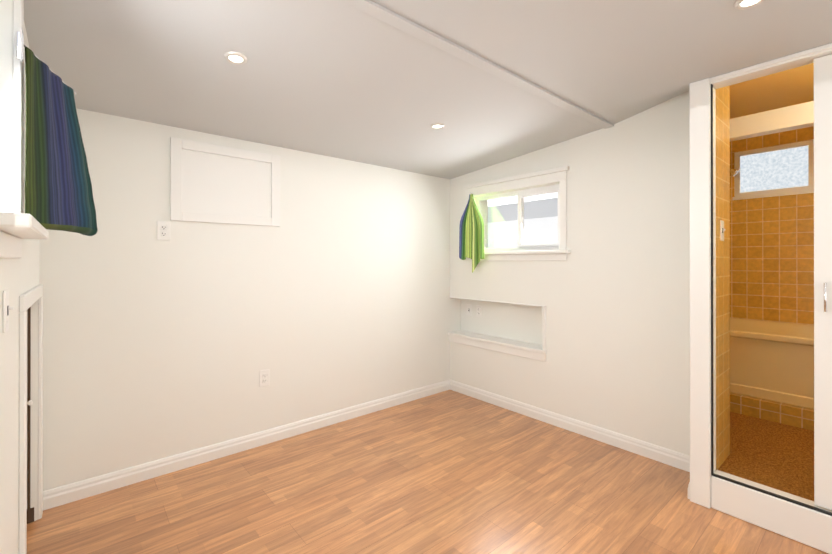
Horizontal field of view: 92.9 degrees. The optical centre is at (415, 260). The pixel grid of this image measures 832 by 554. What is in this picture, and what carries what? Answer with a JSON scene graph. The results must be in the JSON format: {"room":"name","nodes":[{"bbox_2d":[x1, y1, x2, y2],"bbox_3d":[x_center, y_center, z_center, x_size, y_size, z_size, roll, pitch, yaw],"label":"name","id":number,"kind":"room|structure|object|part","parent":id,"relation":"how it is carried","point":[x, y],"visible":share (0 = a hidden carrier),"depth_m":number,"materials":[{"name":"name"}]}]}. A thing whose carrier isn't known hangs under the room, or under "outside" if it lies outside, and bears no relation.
{"room":"empty bedroom","nodes":[
{"label":"empty bedroom","id":0,"kind":"room"},
{"bbox_2d":[0,0,38,553],"bbox_3d":[-0.519,0.046,0.253,0.150,2.740,4.620,0,0,-40],"label":"wall","id":1,"kind":"structure","parent":0,"point":[19,277],"depth_m":1.21,"materials":[{"name":"white paint"}]},
{"bbox_2d":[3,289,13,332],"bbox_3d":[-1.127,0.138,1.096,0.018,0.115,0.070,0,0,-40],"label":"light switch","id":2,"kind":"object","parent":1,"relation":"attached to","point":[6,308],"visible":1,"depth_m":1.08,"materials":[{"name":"white plastic"}]},
{"bbox_2d":[12,0,23,212],"bbox_3d":[-1.091,-0.497,1.055,0.020,0.790,0.580,0,0,-40],"label":"window","id":3,"kind":"structure","parent":1,"relation":"in","point":[18,129],"depth_m":1.22,"materials":[{"name":"white paint"}]},
{"bbox_2d":[16,27,97,235],"bbox_3d":[-1.262,-0.403,1.406,0.213,0.608,0.396,0,0,-40],"label":"fabric","id":4,"kind":"object","parent":3,"relation":"hanging from","point":[58,191],"visible":0.88,"depth_m":1.37,"materials":[{"name":"multicoloured fabric"}]},
{"bbox_3d":[-1.283,-0.657,1.388,0.138,0.100,0.396,0,0,-40],"label":"curtain rod","id":5,"kind":"part","parent":4,"relation":"part of","materials":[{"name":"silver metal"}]},
{"bbox_2d":[0,212,48,258],"bbox_3d":[-1.096,-0.055,1.060,0.138,0.095,0.635,0,0,-40],"label":"sill","id":6,"kind":"structure","parent":1,"relation":"attached to","point":[16,229],"depth_m":0.98,"materials":[{"name":"white paint"}]},
{"bbox_2d":[18,284,42,553],"bbox_3d":[-1.659,0.709,1.679,0.066,1.180,0.890,0,0,-40],"label":"door frame","id":7,"kind":"structure","parent":1,"relation":"attached to","point":[28,299],"depth_m":1.40,"materials":[{"name":"white paint"}]},
{"bbox_2d":[39,108,460,490],"bbox_3d":[-0.818,0.051,3.132,3.430,2.740,0.150,0,0,-40],"label":"wall","id":8,"kind":"structure","parent":0,"point":[331,293],"depth_m":2.64,"materials":[{"name":"white paint"}]},
{"bbox_2d":[157,221,169,239],"bbox_3d":[-1.539,-0.183,2.413,0.070,0.115,0.009,0,0,-40],"label":"electrical outlet","id":9,"kind":"object","parent":8,"relation":"attached to","point":[163,230],"visible":1,"depth_m":2.41,"materials":[{"name":"white plastic"}]},
{"bbox_2d":[170,137,279,226],"bbox_3d":[-1.251,-0.505,2.655,0.684,0.514,0.016,0,0,-40],"label":"panel frame","id":10,"kind":"object","parent":8,"relation":"attached to","point":[211,183],"visible":1,"depth_m":2.63,"materials":[{"name":"white paint"}]},
{"bbox_2d":[43,380,449,510],"bbox_3d":[-0.803,1.253,3.035,3.030,0.095,0.015,0,0,-40],"label":"baseboard","id":11,"kind":"structure","parent":8,"relation":"attached to","point":[71,492],"depth_m":2.59,"materials":[{"name":"white paint"}]},
{"bbox_2d":[260,369,269,386],"bbox_3d":[-1.074,0.832,2.808,0.070,0.115,0.009,0,0,-40],"label":"electrical outlet","id":12,"kind":"object","parent":8,"relation":"attached to","point":[264,377],"visible":1,"depth_m":2.81,"materials":[{"name":"white plastic"}]},
{"bbox_2d":[24,0,601,178],"bbox_3d":[-0.303,-0.888,2.529,3.430,0.144,1.780,0,0,-40],"label":"ceiling","id":13,"kind":"structure","parent":0,"point":[336,79],"depth_m":2.00,"materials":[{"name":"grey paint"}]},
{"bbox_2d":[224,51,246,64],"bbox_3d":[-0.806,-0.907,1.771,0.094,0.021,0.094,0,0,-40],"label":"recessed light","id":14,"kind":"object","parent":13,"relation":"in","point":[234,57],"visible":1,"depth_m":1.76,"materials":[{"name":"white metal"}]},
{"bbox_2d":[430,123,443,128],"bbox_3d":[0.143,-0.901,2.646,0.094,0.022,0.094,0,0,-40],"label":"recessed light","id":15,"kind":"object","parent":13,"relation":"in","point":[436,125],"visible":0.98,"depth_m":2.64,"materials":[{"name":"white metal"}]},
{"bbox_2d":[339,0,613,128],"bbox_3d":[0.224,-0.954,1.833,3.030,0.012,0.062,0,0,-40],"label":"trim","id":16,"kind":"structure","parent":13,"relation":"attached to","point":[386,16],"depth_m":1.81,"materials":[{"name":"grey paint"}]},
{"bbox_2d":[27,390,827,553],"bbox_3d":[0.680,1.358,1.372,3.430,0.120,4.770,0,0,-40],"label":"floor","id":17,"kind":"structure","parent":0,"point":[449,472],"depth_m":2.13,"materials":[{"name":"laminate"}]},
{"bbox_2d":[461,299,541,344],"bbox_3d":[0.848,0.552,3.750,0.089,0.370,1.070,0,0,-40],"label":"wall","id":18,"kind":"structure","parent":0,"point":[514,322],"depth_m":3.70,"materials":[{"name":"white paint"}]},
{"bbox_2d":[467,304,471,315],"bbox_3d":[0.538,0.502,4.031,0.018,0.115,0.070,0,0,-40],"label":"outlet","id":19,"kind":"object","parent":18,"relation":"attached to","point":[469,309],"visible":1,"depth_m":4.03,"materials":[{"name":"white plastic"}]},
{"bbox_2d":[476,305,481,316],"bbox_3d":[0.626,0.502,3.935,0.009,0.115,0.070,0,0,-40],"label":"outlet","id":20,"kind":"object","parent":18,"relation":"attached to","point":[478,311],"visible":1,"depth_m":3.93,"materials":[{"name":"white plastic"}]},
{"bbox_2d":[450,91,689,455],"bbox_3d":[1.170,0.051,3.250,0.250,2.740,2.250,0,0,-40],"label":"wall","id":21,"kind":"structure","parent":0,"point":[595,293],"depth_m":2.81,"materials":[{"name":"white paint"}]},
{"bbox_2d":[448,297,546,361],"bbox_3d":[0.751,0.591,3.650,0.188,0.452,1.094,0,0,-40],"label":"trim","id":22,"kind":"structure","parent":21,"relation":"attached to","point":[534,351],"depth_m":3.50,"materials":[{"name":"white paint"}]},
{"bbox_2d":[463,165,568,249],"bbox_3d":[0.817,-0.406,3.443,0.038,0.645,1.080,0,0,-40],"label":"window frame","id":23,"kind":"structure","parent":21,"relation":"in","point":[549,176],"depth_m":3.22,"materials":[{"name":"white paint"}]},
{"bbox_2d":[459,192,483,272],"bbox_3d":[0.531,-0.268,3.704,0.092,0.758,0.305,0,0,-40],"label":"fabric","id":24,"kind":"object","parent":23,"relation":"hanging from","point":[471,236],"visible":1,"depth_m":3.71,"materials":[{"name":"green fabric"}]},
{"bbox_2d":[476,184,558,251],"bbox_3d":[0.903,-0.351,3.516,0.062,0.535,0.930,0,0,-40],"label":"window","id":25,"kind":"structure","parent":21,"relation":"in","point":[521,195],"depth_m":3.46,"materials":[{"name":"white plastic"}]},
{"bbox_2d":[466,250,570,260],"bbox_3d":[0.840,-0.041,3.462,0.118,0.085,1.100,0,0,-40],"label":"sill","id":26,"kind":"structure","parent":21,"relation":"attached to","point":[547,255],"depth_m":3.30,"materials":[{"name":"white paint"}]},
{"bbox_2d":[450,380,689,471],"bbox_3d":[1.044,1.253,3.193,0.015,0.095,2.170,0,0,-40],"label":"baseboard","id":27,"kind":"structure","parent":21,"relation":"attached to","point":[654,452],"depth_m":2.94,"materials":[{"name":"white paint"}]},
{"bbox_2d":[371,0,831,124],"bbox_3d":[1.156,-1.044,0.625,3.180,0.162,3.010,0,0,-40],"label":"ceiling","id":28,"kind":"structure","parent":0,"point":[613,62],"depth_m":1.71,"materials":[{"name":"grey paint"}]},
{"bbox_2d":[734,0,763,9],"bbox_3d":[1.233,-0.959,1.459,0.094,0.014,0.094,0,0,-40],"label":"recessed light","id":29,"kind":"object","parent":28,"relation":"in","point":[742,4],"visible":0.98,"depth_m":1.47,"materials":[{"name":"white metal"}]},
{"bbox_2d":[710,82,715,475],"bbox_3d":[2.327,-0.067,1.254,0.100,2.970,2.450,0,0,-40],"label":"wall","id":30,"kind":"structure","parent":0,"point":[714,266],"depth_m":2.13,"materials":[{"name":"white paint"}]},
{"bbox_2d":[689,43,831,515],"bbox_3d":[1.946,0.169,1.684,0.119,2.259,1.300,0,0,-40],"label":"door frame","id":31,"kind":"structure","parent":30,"relation":"attached to","point":[700,369],"depth_m":2.09,"materials":[{"name":"white paint"}]},
{"bbox_2d":[711,470,831,553],"bbox_3d":[1.981,1.214,1.653,0.106,0.168,1.208,0,0,-40],"label":"door threshold","id":32,"kind":"structure","parent":30,"relation":"attached to","point":[803,525],"depth_m":1.90,"materials":[{"name":"white paint"}]},
{"bbox_2d":[814,54,831,509],"bbox_3d":[2.087,0.095,1.514,0.068,2.046,0.798,0,0,-40],"label":"sliding door","id":33,"kind":"structure","parent":30,"relation":"in","point":[823,281],"depth_m":1.79,"materials":[{"name":"white paint"}]},
{"bbox_3d":[1.839,0.164,1.777,0.032,0.130,0.009,0,0,-40],"label":"handle","id":34,"kind":"part","parent":33,"relation":"part of","materials":[{"name":"silver metal"}]},
{"bbox_2d":[716,86,729,469],"bbox_3d":[1.746,-0.201,2.258,0.320,2.700,0.008,0,0,-40],"label":"wall","id":35,"kind":"structure","parent":0,"point":[722,278],"depth_m":2.25,"materials":[{"name":"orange tile"}]},
{"bbox_2d":[720,220,724,240],"bbox_3d":[1.738,-0.171,2.237,0.070,0.115,0.018,0,0,-40],"label":"bathroom light switch","id":36,"kind":"object","parent":35,"relation":"attached to","point":[722,229],"visible":1,"depth_m":2.23,"materials":[{"name":"white plastic"}]},
{"bbox_2d":[718,412,813,500],"bbox_3d":[2.992,1.284,2.097,2.010,0.270,2.574,0,0,-40],"label":"floor carpet","id":37,"kind":"object","parent":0,"point":[776,455],"visible":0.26,"depth_m":2.34,"materials":[{"name":"brown carpet"}]},
{"bbox_2d":[730,393,813,430],"bbox_3d":[3.099,1.085,2.858,0.860,0.130,1.554,0,0,-40],"label":"plinth","id":38,"kind":"object","parent":37,"relation":"on","point":[789,414],"depth_m":2.83,"materials":[{"name":"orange tile"}]},
{"bbox_2d":[730,318,813,408],"bbox_3d":[3.109,0.777,2.875,0.816,0.484,1.546,0,0,-40],"label":"bathtub","id":39,"kind":"object","parent":37,"relation":"on","point":[772,361],"visible":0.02,"depth_m":2.91,"materials":[{"name":"brown ceramic"}]},
{"bbox_2d":[730,126,813,324],"bbox_3d":[3.822,-0.065,2.791,0.150,2.970,2.850,0,0,-40],"label":"wall","id":40,"kind":"structure","parent":0,"point":[771,259],"depth_m":3.48,"materials":[{"name":"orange tile"}]},
{"bbox_2d":[732,140,813,199],"bbox_3d":[3.156,-0.786,3.500,0.064,0.445,0.556,0,0,-40],"label":"window","id":41,"kind":"structure","parent":40,"relation":"in","point":[784,168],"depth_m":3.48,"materials":[{"name":"glass"}]},
{"bbox_2d":[730,63,813,118],"bbox_3d":[3.133,-1.326,2.205,2.360,0.150,2.850,0,0,-40],"label":"ceiling","id":42,"kind":"structure","parent":0,"point":[789,87],"depth_m":2.92,"materials":[{"name":"brown"}]},
{"bbox_3d":[2.301,-0.064,3.288,1.520,2.970,0.120,0,0,-40],"label":"wall","id":43,"kind":"structure","parent":0,"visible":0},
{"bbox_2d":[730,168,739,175],"bbox_3d":[2.672,-0.777,3.409,0.068,0.115,0.187,0,0,-40],"label":"shower","id":44,"kind":"object","parent":43,"relation":"attached to","point":[734,172],"visible":0.62,"depth_m":3.35,"materials":[{"name":"silver metal"}]},
{"bbox_2d":[730,101,813,140],"bbox_3d":[3.152,-1.016,2.245,0.100,0.150,2.567,0,0,-40],"label":"valance","id":45,"kind":"object","parent":43,"relation":"attached to","point":[792,117],"depth_m":2.85,"materials":[{"name":"white paint"}]},
{"bbox_3d":[1.688,0.049,2.266,0.240,2.740,0.080,0,0,-40],"label":"wall","id":46,"kind":"structure","parent":0,"visible":0},
{"bbox_2d":[688,482,689,498],"bbox_3d":[1.619,1.252,2.267,0.340,0.095,0.015,0,0,-40],"label":"baseboard","id":47,"kind":"structure","parent":46,"relation":"attached to","point":[689,490],"depth_m":2.16,"materials":[{"name":"white paint"}]},
{"label":"outside","id":48,"kind":"structure","parent":0,"visible":0},
{"bbox_2d":[488,193,557,206],"bbox_3d":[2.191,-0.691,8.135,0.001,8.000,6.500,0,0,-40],"label":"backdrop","id":49,"kind":"structure","parent":48,"point":[537,197],"depth_m":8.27,"materials":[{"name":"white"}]},
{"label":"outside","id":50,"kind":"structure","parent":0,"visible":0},
{"bbox_2d":[488,216,557,247],"bbox_3d":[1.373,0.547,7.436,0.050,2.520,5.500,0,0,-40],"label":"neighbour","id":51,"kind":"structure","parent":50,"point":[529,234],"depth_m":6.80,"materials":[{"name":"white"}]},
{"bbox_2d":[488,197,557,222],"bbox_3d":[1.095,-0.803,7.202,0.720,0.180,5.500,0,0,-40],"label":"eave","id":52,"kind":"object","parent":51,"relation":"attached to","point":[542,208],"depth_m":6.12}
]}

